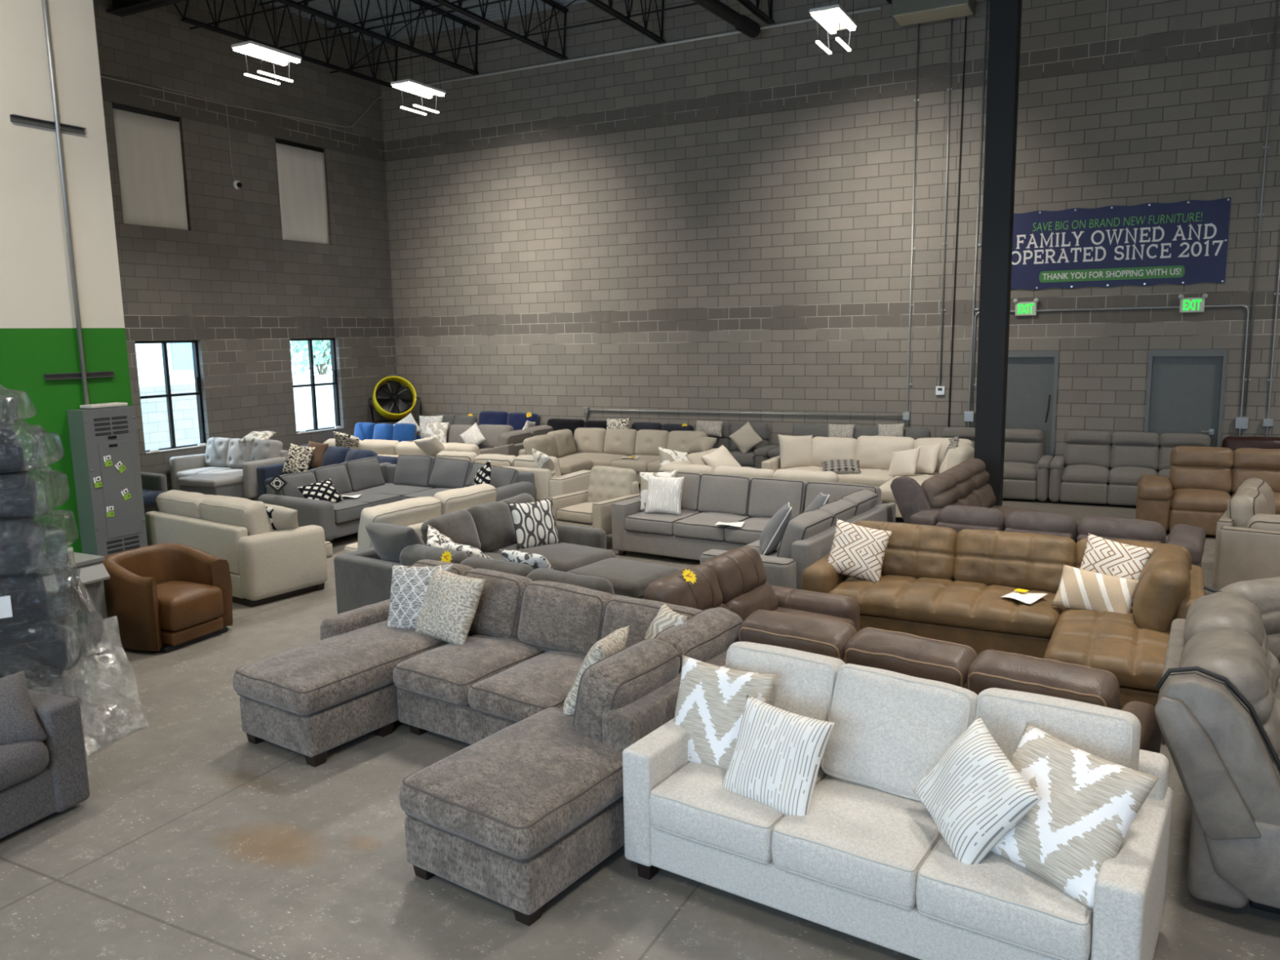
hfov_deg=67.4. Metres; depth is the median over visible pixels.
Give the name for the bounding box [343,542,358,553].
seat cushion
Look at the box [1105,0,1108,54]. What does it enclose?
conduit
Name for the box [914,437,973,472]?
backrest cushion
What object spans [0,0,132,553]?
wall partition
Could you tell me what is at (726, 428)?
cushion
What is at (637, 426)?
backrest cushion
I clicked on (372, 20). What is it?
ceiling
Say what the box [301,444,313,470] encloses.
throw pillow
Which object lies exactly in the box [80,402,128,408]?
folded cloth
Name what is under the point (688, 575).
price tag
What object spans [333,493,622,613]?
sectional sofa
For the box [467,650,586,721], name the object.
seat cushion
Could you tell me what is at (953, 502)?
lumbar cushion
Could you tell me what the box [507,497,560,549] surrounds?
throw pillow
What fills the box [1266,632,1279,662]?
cushion
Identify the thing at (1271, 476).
lumbar cushion
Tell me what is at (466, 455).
backrest cushion
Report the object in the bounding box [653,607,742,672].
backrest cushion
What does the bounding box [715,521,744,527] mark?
sheet
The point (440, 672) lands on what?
seat cushion
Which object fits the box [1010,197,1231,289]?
banner
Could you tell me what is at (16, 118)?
channel
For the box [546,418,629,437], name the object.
sofa
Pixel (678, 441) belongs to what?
backrest cushion
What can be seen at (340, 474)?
backrest cushion
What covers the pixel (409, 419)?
throw pillow
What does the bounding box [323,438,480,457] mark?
sofa
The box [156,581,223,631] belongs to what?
seat cushion
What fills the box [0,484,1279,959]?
floor
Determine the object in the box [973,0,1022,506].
steel column
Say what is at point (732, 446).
lumbar cushion
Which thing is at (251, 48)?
hanging light
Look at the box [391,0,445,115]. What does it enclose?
hanging light
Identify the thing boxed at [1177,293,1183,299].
lamp
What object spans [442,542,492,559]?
throw pillow
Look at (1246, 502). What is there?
backrest cushion
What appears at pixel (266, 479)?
seat cushion
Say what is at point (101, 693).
plastic sheet
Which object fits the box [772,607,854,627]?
seat cushion
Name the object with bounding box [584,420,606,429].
backrest cushion
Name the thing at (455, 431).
backrest cushion
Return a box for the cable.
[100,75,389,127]
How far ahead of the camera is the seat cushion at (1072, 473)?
14.05 m
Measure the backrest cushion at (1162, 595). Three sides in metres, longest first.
1.061 x 0.524 x 0.296 m
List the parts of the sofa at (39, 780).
arm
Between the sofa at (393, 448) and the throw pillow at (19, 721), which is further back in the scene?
the sofa at (393, 448)
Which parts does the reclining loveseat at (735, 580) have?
arm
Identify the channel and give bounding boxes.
[9,114,86,134]
[44,370,115,380]
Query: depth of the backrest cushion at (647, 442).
16.76 m
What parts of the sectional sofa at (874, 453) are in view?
arm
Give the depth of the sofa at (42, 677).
6.54 m
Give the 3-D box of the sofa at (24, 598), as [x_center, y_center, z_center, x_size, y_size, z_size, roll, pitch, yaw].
[-4.473,0.735,6.456,1.216,0.390,1.044,-7,10,-34]
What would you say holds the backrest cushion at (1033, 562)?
on the sectional sofa at (938, 583)
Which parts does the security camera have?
cord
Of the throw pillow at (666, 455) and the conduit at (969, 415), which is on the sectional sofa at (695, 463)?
the throw pillow at (666, 455)
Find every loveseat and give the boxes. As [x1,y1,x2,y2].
[145,489,333,607]
[480,425,553,456]
[644,546,860,631]
[693,422,779,468]
[941,426,1053,501]
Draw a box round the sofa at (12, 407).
[0,384,37,427]
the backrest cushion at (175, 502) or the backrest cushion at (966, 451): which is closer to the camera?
the backrest cushion at (175, 502)
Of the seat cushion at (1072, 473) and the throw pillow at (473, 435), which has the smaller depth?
the seat cushion at (1072, 473)
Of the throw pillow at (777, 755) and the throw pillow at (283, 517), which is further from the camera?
the throw pillow at (283, 517)
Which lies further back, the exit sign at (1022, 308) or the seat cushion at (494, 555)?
the exit sign at (1022, 308)
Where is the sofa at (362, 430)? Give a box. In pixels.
[353,422,421,442]
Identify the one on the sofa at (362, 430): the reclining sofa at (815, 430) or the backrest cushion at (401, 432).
the backrest cushion at (401, 432)
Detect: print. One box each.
[271,477,283,488]
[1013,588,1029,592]
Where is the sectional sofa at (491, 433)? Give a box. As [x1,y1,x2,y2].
[405,423,513,450]
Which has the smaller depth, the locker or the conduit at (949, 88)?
the locker
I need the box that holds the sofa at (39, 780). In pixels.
[0,688,89,839]
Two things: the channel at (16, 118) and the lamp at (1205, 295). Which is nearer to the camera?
the channel at (16, 118)
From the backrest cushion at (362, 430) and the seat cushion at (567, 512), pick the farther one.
the backrest cushion at (362, 430)
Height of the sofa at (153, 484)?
0.700 m
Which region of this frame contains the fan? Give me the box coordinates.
[368,375,422,423]
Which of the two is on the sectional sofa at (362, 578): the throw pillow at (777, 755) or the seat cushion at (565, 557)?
the seat cushion at (565, 557)
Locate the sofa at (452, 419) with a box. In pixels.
[436,413,477,425]
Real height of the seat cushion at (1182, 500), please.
0.255 m
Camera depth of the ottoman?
8.71 m
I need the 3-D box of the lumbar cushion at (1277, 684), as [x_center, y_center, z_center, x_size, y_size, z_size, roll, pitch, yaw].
[3.334,1.210,5.103,0.277,0.275,0.725,-26,-6,32]
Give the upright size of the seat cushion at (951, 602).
0.228 m
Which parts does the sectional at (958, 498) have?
console lid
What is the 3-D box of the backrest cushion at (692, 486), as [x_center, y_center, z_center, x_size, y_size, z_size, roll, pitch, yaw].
[0.466,0.136,11.713,0.708,0.490,0.251,5,-4,33]
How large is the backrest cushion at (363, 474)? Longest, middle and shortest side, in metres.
0.683 x 0.473 x 0.247 m
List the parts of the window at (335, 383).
sill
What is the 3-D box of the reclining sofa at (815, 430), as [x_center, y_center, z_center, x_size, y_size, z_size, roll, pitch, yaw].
[3.484,-0.378,16.005,2.532,1.016,0.964,3,10,27]
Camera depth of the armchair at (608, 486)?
12.09 m
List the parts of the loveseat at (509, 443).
arm, backrest frame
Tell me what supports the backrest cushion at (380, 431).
on the sofa at (362, 430)
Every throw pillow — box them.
[0,670,48,745]
[239,431,275,443]
[264,503,298,530]
[266,473,287,493]
[266,506,277,531]
[280,443,315,473]
[297,478,343,502]
[306,440,328,468]
[333,431,359,448]
[364,522,425,563]
[386,564,452,629]
[392,412,422,431]
[413,436,444,455]
[415,566,485,644]
[418,415,443,439]
[424,422,448,442]
[426,524,454,548]
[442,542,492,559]
[459,422,486,445]
[473,460,491,484]
[498,549,552,568]
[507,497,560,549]
[522,420,535,429]
[532,448,555,478]
[563,625,628,715]
[606,417,630,430]
[639,470,677,511]
[644,475,684,515]
[644,603,687,639]
[657,446,688,466]
[673,654,776,768]
[687,436,716,453]
[695,420,724,437]
[701,444,741,468]
[722,694,835,815]
[728,421,763,453]
[759,502,792,555]
[777,434,813,469]
[804,492,830,511]
[821,459,861,474]
[827,423,855,438]
[827,518,892,582]
[877,422,905,436]
[888,447,919,477]
[912,715,1042,864]
[915,443,941,473]
[938,447,960,473]
[942,435,959,460]
[990,722,1159,911]
[1050,564,1138,613]
[1079,533,1154,605]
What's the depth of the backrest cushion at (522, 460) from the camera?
13.65 m
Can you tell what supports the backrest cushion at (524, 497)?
on the sectional sofa at (362, 578)
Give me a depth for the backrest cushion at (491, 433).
18.29 m
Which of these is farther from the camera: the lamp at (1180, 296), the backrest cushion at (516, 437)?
the backrest cushion at (516, 437)
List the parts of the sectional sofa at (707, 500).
arm, arm, backrest frame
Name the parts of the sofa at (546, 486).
backrest frame, arm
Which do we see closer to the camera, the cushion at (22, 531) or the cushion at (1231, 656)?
the cushion at (1231, 656)
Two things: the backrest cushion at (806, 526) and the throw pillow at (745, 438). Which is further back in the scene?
the throw pillow at (745, 438)
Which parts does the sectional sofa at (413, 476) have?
arm, backrest frame, backrest frame, arm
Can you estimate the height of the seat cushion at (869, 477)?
0.210 m
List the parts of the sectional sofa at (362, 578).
backrest frame, backrest frame, arm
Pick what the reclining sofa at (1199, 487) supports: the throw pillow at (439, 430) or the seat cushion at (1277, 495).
the seat cushion at (1277, 495)
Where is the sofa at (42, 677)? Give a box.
[25,646,97,728]
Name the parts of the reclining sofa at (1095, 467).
arm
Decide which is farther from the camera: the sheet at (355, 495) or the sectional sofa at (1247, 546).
the sheet at (355, 495)
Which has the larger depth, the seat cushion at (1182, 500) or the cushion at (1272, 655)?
the seat cushion at (1182, 500)
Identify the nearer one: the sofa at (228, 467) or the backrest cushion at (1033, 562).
the backrest cushion at (1033, 562)
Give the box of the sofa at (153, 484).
[140,471,167,516]
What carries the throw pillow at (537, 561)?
on the sectional sofa at (362, 578)
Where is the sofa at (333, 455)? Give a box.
[256,444,397,497]
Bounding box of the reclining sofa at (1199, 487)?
[1135,445,1279,536]
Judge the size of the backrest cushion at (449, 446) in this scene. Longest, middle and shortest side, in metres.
0.822 x 0.514 x 0.322 m
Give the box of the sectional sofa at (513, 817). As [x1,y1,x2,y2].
[232,559,742,926]
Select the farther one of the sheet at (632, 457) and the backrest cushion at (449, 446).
the sheet at (632, 457)
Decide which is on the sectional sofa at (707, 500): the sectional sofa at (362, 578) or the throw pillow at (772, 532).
the throw pillow at (772, 532)
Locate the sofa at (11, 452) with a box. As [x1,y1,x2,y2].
[0,418,64,472]
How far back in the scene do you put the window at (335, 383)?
19.05 m
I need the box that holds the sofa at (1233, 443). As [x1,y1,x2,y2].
[1222,436,1279,451]
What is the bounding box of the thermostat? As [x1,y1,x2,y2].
[935,386,944,395]
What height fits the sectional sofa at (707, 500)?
0.944 m
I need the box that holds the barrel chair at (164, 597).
[102,542,232,653]
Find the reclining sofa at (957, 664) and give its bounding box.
[738,609,1161,753]
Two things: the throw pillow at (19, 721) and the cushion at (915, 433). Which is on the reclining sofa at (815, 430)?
the cushion at (915, 433)
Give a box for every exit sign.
[1013,297,1039,315]
[1177,293,1208,312]
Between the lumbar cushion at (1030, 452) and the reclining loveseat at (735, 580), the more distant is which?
the lumbar cushion at (1030, 452)
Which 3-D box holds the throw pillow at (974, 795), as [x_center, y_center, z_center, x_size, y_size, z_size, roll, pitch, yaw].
[1.365,1.281,3.917,0.295,0.546,0.556,-2,9,-9]
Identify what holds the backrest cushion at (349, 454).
on the sofa at (333, 455)
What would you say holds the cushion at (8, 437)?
on the sofa at (11, 452)
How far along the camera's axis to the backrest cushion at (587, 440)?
17.31 m
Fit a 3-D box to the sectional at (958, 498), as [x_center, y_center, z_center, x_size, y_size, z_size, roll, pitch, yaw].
[4.281,0.451,10.046,2.885,1.036,2.582,4,10,32]
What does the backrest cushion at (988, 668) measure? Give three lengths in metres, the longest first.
0.714 x 0.353 x 0.302 m
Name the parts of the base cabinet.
lid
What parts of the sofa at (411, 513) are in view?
backrest frame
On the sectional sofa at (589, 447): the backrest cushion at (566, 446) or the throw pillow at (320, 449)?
the backrest cushion at (566, 446)
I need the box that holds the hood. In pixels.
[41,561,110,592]
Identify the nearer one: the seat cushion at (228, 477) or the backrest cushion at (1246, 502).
the backrest cushion at (1246, 502)
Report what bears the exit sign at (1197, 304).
attached to the wall at (723, 223)
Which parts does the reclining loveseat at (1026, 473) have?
arm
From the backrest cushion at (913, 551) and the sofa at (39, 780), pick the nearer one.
the sofa at (39, 780)
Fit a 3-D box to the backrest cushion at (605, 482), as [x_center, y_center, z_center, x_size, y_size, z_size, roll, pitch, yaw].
[-0.377,0.092,12.318,0.704,0.529,0.205,5,-4,37]
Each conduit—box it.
[41,0,88,408]
[396,6,880,90]
[582,407,902,422]
[902,23,919,426]
[939,17,952,386]
[947,16,966,426]
[964,0,988,427]
[970,304,1249,436]
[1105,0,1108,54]
[1244,0,1279,416]
[1262,252,1279,436]
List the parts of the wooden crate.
lid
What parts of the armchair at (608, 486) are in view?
arm, backrest frame, arm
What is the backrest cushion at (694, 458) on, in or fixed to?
on the sectional sofa at (695, 463)
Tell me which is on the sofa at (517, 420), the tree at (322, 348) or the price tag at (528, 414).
the price tag at (528, 414)
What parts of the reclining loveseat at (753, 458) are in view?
arm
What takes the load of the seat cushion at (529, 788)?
on the sectional sofa at (513, 817)
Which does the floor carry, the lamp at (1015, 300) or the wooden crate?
the wooden crate
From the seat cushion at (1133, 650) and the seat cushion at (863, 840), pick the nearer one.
the seat cushion at (863, 840)
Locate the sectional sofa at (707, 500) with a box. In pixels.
[611,470,895,589]
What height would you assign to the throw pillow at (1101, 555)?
0.491 m
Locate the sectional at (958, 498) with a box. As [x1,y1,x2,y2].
[890,457,1205,567]
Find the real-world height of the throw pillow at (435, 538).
0.418 m
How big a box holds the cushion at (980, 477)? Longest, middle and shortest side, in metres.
0.704 x 0.375 x 0.303 m
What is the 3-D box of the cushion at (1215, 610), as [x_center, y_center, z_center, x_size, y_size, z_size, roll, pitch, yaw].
[3.148,0.833,5.153,0.370,0.362,0.772,-26,-6,32]
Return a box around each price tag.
[440,550,452,562]
[525,412,532,417]
[681,568,697,583]
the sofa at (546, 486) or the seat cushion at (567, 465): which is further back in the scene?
the seat cushion at (567, 465)
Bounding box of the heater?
[891,0,975,26]
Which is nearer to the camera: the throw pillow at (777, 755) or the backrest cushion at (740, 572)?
the throw pillow at (777, 755)
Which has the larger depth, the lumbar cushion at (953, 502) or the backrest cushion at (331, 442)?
the backrest cushion at (331, 442)
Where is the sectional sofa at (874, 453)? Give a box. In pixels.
[761,435,974,517]
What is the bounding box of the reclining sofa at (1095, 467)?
[1048,430,1210,506]
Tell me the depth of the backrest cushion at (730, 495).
11.24 m
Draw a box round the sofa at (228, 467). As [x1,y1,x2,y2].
[168,437,288,500]
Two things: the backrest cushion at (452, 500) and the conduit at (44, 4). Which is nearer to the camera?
the conduit at (44, 4)
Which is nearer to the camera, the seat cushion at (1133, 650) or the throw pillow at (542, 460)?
the seat cushion at (1133, 650)
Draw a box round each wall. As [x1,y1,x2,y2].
[93,0,396,491]
[139,374,335,449]
[378,0,1279,456]
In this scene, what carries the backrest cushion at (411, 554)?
on the sectional sofa at (362, 578)
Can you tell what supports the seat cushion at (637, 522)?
on the sectional sofa at (707, 500)
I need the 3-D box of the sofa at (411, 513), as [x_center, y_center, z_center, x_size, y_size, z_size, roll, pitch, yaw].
[-2.319,0.602,10.341,0.928,0.988,1.992,5,10,34]
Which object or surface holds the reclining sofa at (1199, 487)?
on the floor
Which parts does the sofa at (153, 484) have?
backrest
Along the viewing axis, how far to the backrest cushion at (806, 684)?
4.73 m
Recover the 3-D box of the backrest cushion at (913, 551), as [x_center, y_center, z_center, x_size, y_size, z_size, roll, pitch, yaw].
[2.288,0.621,8.391,0.934,0.492,0.266,4,-7,29]
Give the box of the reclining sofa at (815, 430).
[768,424,931,458]
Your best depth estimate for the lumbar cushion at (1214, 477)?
12.15 m
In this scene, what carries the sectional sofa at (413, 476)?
on the floor
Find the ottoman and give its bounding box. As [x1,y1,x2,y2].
[566,557,679,599]
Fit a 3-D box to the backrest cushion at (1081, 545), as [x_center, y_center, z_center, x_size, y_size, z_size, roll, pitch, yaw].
[3.855,0.718,7.545,0.826,0.494,0.269,4,-7,29]
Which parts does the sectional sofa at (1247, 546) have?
outside panel, outside panel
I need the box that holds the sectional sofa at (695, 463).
[658,448,839,482]
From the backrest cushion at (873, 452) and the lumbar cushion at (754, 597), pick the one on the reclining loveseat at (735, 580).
the lumbar cushion at (754, 597)
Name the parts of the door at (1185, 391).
handle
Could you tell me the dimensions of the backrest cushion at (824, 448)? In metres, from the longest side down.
0.781 x 0.517 x 0.341 m
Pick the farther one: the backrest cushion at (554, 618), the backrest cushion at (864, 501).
the backrest cushion at (864, 501)
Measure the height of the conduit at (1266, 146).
7.120 m
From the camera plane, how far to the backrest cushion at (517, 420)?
19.05 m
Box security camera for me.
[226,105,242,189]
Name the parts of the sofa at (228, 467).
arm, arm, backrest frame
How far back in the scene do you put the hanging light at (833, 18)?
12.36 m
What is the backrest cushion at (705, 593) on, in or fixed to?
on the reclining loveseat at (735, 580)
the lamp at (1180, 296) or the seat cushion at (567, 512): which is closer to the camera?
the seat cushion at (567, 512)
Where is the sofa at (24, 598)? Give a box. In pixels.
[0,549,81,629]
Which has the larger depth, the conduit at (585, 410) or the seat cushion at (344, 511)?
the conduit at (585, 410)
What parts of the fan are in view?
blade, blade, blade, blade, blade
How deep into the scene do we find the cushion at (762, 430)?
16.85 m
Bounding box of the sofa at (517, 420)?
[477,410,540,431]
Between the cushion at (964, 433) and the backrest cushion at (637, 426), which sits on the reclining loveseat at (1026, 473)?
the cushion at (964, 433)
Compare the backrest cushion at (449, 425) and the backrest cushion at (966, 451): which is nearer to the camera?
the backrest cushion at (966, 451)
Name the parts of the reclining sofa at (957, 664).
backrest frame, arm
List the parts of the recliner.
panel, arm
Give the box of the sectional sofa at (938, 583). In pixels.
[801,520,1205,709]
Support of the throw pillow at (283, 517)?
on the loveseat at (266, 565)
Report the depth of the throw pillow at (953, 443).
14.15 m
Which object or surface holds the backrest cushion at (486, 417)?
on the sofa at (517, 420)
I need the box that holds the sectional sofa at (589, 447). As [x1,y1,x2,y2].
[519,427,715,484]
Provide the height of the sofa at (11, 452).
0.330 m
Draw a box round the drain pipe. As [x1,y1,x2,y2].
[691,0,759,38]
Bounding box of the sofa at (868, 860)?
[622,641,1173,959]
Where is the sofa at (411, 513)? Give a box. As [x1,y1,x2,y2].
[343,483,497,553]
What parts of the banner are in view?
green panel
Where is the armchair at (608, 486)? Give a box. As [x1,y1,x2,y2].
[546,466,640,534]
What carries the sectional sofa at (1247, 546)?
on the floor
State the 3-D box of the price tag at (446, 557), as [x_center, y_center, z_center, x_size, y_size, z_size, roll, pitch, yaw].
[-1.470,0.594,7.285,0.124,0.119,0.042,4,10,30]
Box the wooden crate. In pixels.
[376,421,419,435]
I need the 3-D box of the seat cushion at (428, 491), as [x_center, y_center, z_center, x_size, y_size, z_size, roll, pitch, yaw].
[-2.772,0.254,13.323,0.677,0.210,0.925,3,10,27]
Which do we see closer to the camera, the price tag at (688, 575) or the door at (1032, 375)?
the price tag at (688, 575)
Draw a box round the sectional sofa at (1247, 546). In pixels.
[1212,477,1279,590]
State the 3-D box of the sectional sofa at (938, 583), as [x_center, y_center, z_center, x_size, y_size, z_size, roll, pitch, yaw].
[2.651,0.976,7.436,2.979,0.942,1.947,4,10,29]
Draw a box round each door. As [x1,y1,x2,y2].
[1005,350,1058,457]
[1143,349,1228,447]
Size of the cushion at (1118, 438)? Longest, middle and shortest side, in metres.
0.655 x 0.269 x 0.228 m
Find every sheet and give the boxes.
[0,616,148,756]
[62,546,125,666]
[341,494,360,497]
[620,456,639,458]
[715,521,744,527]
[1001,588,1048,604]
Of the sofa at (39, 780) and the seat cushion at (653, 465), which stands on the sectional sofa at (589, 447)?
the seat cushion at (653, 465)
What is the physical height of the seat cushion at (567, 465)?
0.227 m
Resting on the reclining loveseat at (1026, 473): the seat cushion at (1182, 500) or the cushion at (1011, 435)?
the cushion at (1011, 435)
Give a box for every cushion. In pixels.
[0,424,16,444]
[0,464,29,492]
[0,515,35,542]
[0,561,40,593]
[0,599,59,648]
[0,739,48,791]
[25,671,59,693]
[142,488,165,505]
[155,489,213,519]
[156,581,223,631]
[176,466,234,478]
[177,468,243,488]
[200,495,272,535]
[204,437,232,466]
[226,438,252,468]
[232,620,472,714]
[249,439,282,461]
[264,477,272,488]
[274,471,315,497]
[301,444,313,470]
[307,463,351,493]
[321,446,352,466]
[323,438,361,449]
[324,541,333,557]
[332,500,370,523]
[339,492,401,506]
[341,456,384,492]
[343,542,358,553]
[344,448,377,462]
[353,422,376,440]
[356,483,433,496]
[357,439,399,455]
[358,496,441,550]
[373,423,394,439]
[374,455,397,464]
[392,423,417,441]
[392,634,546,705]
[393,454,436,487]
[395,440,435,457]
[398,706,623,858]
[399,544,468,566]
[400,488,453,500]
[412,559,473,576]
[420,509,480,550]
[424,423,451,442]
[429,457,473,488]
[433,483,496,515]
[435,442,480,457]
[435,450,477,462]
[436,413,456,425]
[448,424,478,443]
[453,415,477,425]
[459,555,534,577]
[464,501,516,552]
[465,463,519,488]
[465,568,533,638]
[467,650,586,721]
[474,453,515,466]
[477,410,509,426]
[477,424,513,448]
[484,551,504,560]
[490,542,615,572]
[497,429,531,446]
[500,493,534,543]
[506,412,540,431]
[513,454,560,476]
[517,580,614,655]
[523,434,556,457]
[524,425,553,436]
[526,567,614,595]
[546,418,585,437]
[546,429,576,457]
[556,501,596,523]
[557,457,592,475]
[558,452,628,466]
[573,427,606,453]
[574,638,679,739]
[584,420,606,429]
[587,466,636,502]
[600,595,702,647]
[604,428,637,456]
[610,454,659,472]
[625,509,699,534]
[631,422,662,431]
[635,429,669,456]
[644,564,722,610]
[647,459,660,472]
[648,761,827,862]
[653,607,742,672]
[655,470,702,511]
[658,459,691,470]
[661,423,693,432]
[662,463,714,474]
[666,431,707,454]
[673,511,749,540]
[687,452,706,465]
[693,422,730,439]
[697,473,752,515]
[699,546,766,604]
[702,448,717,453]
[711,466,773,478]
[712,438,729,450]
[716,603,730,610]
[724,517,770,543]
[724,582,777,621]
[726,641,845,767]
[728,439,768,451]
[728,450,755,466]
[729,422,769,440]
[738,609,856,660]
[746,539,780,549]
[748,477,808,519]
[748,546,778,556]
[771,775,942,908]
[772,469,839,482]
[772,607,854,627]
[775,466,822,471]
[777,509,832,558]
[791,424,827,438]
[804,481,881,511]
[812,436,856,466]
[818,499,856,526]
[822,663,977,801]
[828,573,1062,637]
[837,468,893,487]
[841,489,877,515]
[844,627,977,686]
[853,426,877,439]
[853,520,957,579]
[855,435,915,470]
[878,472,938,501]
[903,426,930,439]
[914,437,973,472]
[915,838,1093,959]
[920,472,960,508]
[937,505,1005,531]
[941,426,975,440]
[942,465,974,499]
[946,444,974,470]
[951,500,963,505]
[952,528,1075,593]
[957,457,989,489]
[958,491,982,506]
[966,649,1120,710]
[973,483,995,507]
[977,688,1141,770]
[989,505,1039,517]
[1003,461,1037,480]
[1004,428,1044,442]
[1004,441,1043,464]
[1004,510,1077,542]
[1043,605,1169,691]
[1061,464,1109,484]
[1063,443,1111,468]
[1064,430,1111,444]
[1075,537,1191,570]
[1076,515,1166,543]
[1108,466,1157,485]
[1110,444,1159,470]
[1111,431,1159,446]
[1132,543,1189,631]
[1157,446,1173,471]
[1157,468,1169,478]
[1159,432,1210,447]
[1168,465,1232,493]
[1170,445,1233,468]
[1170,488,1231,512]
[1178,626,1275,727]
[1183,591,1268,658]
[1219,576,1279,634]
[1226,487,1270,527]
[1231,467,1279,493]
[1231,492,1279,514]
[1232,448,1279,470]
[1235,477,1275,514]
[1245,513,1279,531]
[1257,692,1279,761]
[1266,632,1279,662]
[1266,648,1279,694]
[1272,753,1279,778]
[1275,678,1279,700]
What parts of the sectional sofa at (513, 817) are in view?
arm, backrest frame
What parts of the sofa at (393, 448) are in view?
backrest frame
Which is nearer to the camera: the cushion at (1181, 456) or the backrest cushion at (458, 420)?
the cushion at (1181, 456)
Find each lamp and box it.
[1013,298,1017,303]
[1033,297,1039,302]
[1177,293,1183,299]
[1201,293,1208,298]
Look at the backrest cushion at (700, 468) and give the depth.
12.20 m
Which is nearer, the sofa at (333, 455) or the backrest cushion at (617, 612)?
the backrest cushion at (617, 612)
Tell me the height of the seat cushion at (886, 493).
0.209 m
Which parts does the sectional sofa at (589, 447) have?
backrest frame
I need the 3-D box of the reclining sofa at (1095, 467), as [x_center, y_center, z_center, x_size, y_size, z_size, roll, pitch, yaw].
[7.181,-0.170,14.118,2.078,1.037,0.955,3,10,27]
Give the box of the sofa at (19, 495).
[0,460,69,519]
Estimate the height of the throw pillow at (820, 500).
0.508 m
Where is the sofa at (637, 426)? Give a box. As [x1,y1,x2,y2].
[631,422,693,432]
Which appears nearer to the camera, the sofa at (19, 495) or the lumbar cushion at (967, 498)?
the sofa at (19, 495)
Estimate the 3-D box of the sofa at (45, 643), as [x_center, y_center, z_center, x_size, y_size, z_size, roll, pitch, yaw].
[-4.389,1.070,6.537,1.298,0.380,1.010,-6,10,-30]
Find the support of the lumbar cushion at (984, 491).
on the sectional at (958, 498)
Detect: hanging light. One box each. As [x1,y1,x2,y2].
[231,0,302,84]
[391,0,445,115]
[808,0,857,54]
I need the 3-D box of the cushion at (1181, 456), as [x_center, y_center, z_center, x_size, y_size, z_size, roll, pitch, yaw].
[7.180,-0.284,12.258,0.704,0.290,0.274,3,-3,27]
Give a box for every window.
[111,102,188,230]
[134,339,206,453]
[275,138,329,244]
[289,337,344,434]
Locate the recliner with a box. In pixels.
[1154,576,1279,914]
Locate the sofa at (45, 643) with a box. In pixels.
[0,591,103,678]
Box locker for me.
[66,405,147,556]
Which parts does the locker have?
name plate, name plate, panel door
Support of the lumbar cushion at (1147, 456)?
on the reclining sofa at (1095, 467)
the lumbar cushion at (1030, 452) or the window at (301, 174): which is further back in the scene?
the window at (301, 174)
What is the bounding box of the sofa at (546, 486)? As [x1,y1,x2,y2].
[435,450,591,501]
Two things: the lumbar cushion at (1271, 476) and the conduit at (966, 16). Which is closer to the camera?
the lumbar cushion at (1271, 476)
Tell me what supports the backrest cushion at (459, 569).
on the sectional sofa at (513, 817)
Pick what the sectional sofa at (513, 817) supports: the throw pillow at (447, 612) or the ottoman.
the throw pillow at (447, 612)
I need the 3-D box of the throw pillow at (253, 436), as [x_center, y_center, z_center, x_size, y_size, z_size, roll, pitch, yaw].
[-6.383,-0.719,16.026,0.500,0.186,0.338,2,9,17]
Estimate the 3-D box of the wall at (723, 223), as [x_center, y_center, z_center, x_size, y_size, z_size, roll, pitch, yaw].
[4.502,-4.486,15.608,22.400,9.220,0.250,3,10,27]
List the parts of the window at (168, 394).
sill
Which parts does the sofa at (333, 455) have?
arm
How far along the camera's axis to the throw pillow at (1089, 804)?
3.66 m
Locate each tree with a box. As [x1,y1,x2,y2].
[289,340,331,376]
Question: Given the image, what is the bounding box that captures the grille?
[375,377,414,413]
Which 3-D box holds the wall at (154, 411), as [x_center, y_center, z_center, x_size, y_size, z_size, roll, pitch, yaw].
[-9.487,-1.155,20.409,0.300,1.800,23.000,3,10,27]
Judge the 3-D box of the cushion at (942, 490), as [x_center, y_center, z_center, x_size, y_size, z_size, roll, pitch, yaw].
[3.203,0.126,10.196,0.302,0.376,0.668,-19,-3,33]
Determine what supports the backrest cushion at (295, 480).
on the sectional sofa at (413, 476)
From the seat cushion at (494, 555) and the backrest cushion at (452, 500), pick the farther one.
the backrest cushion at (452, 500)
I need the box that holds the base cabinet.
[35,551,110,661]
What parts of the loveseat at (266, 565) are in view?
backrest frame, arm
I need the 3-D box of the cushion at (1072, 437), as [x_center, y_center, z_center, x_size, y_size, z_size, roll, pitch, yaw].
[6.785,-0.631,14.522,0.658,0.228,0.274,3,-4,27]
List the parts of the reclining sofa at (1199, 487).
arm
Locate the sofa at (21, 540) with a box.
[0,500,79,576]
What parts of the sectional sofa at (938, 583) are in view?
arm, backrest frame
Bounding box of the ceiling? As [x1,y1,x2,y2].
[106,0,891,88]
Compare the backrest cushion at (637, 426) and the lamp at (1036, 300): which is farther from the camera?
the backrest cushion at (637, 426)
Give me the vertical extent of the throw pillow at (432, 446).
0.353 m
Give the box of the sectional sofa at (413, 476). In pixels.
[257,454,535,541]
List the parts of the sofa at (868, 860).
arm, backrest frame, arm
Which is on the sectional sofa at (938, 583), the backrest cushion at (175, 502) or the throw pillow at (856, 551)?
the throw pillow at (856, 551)

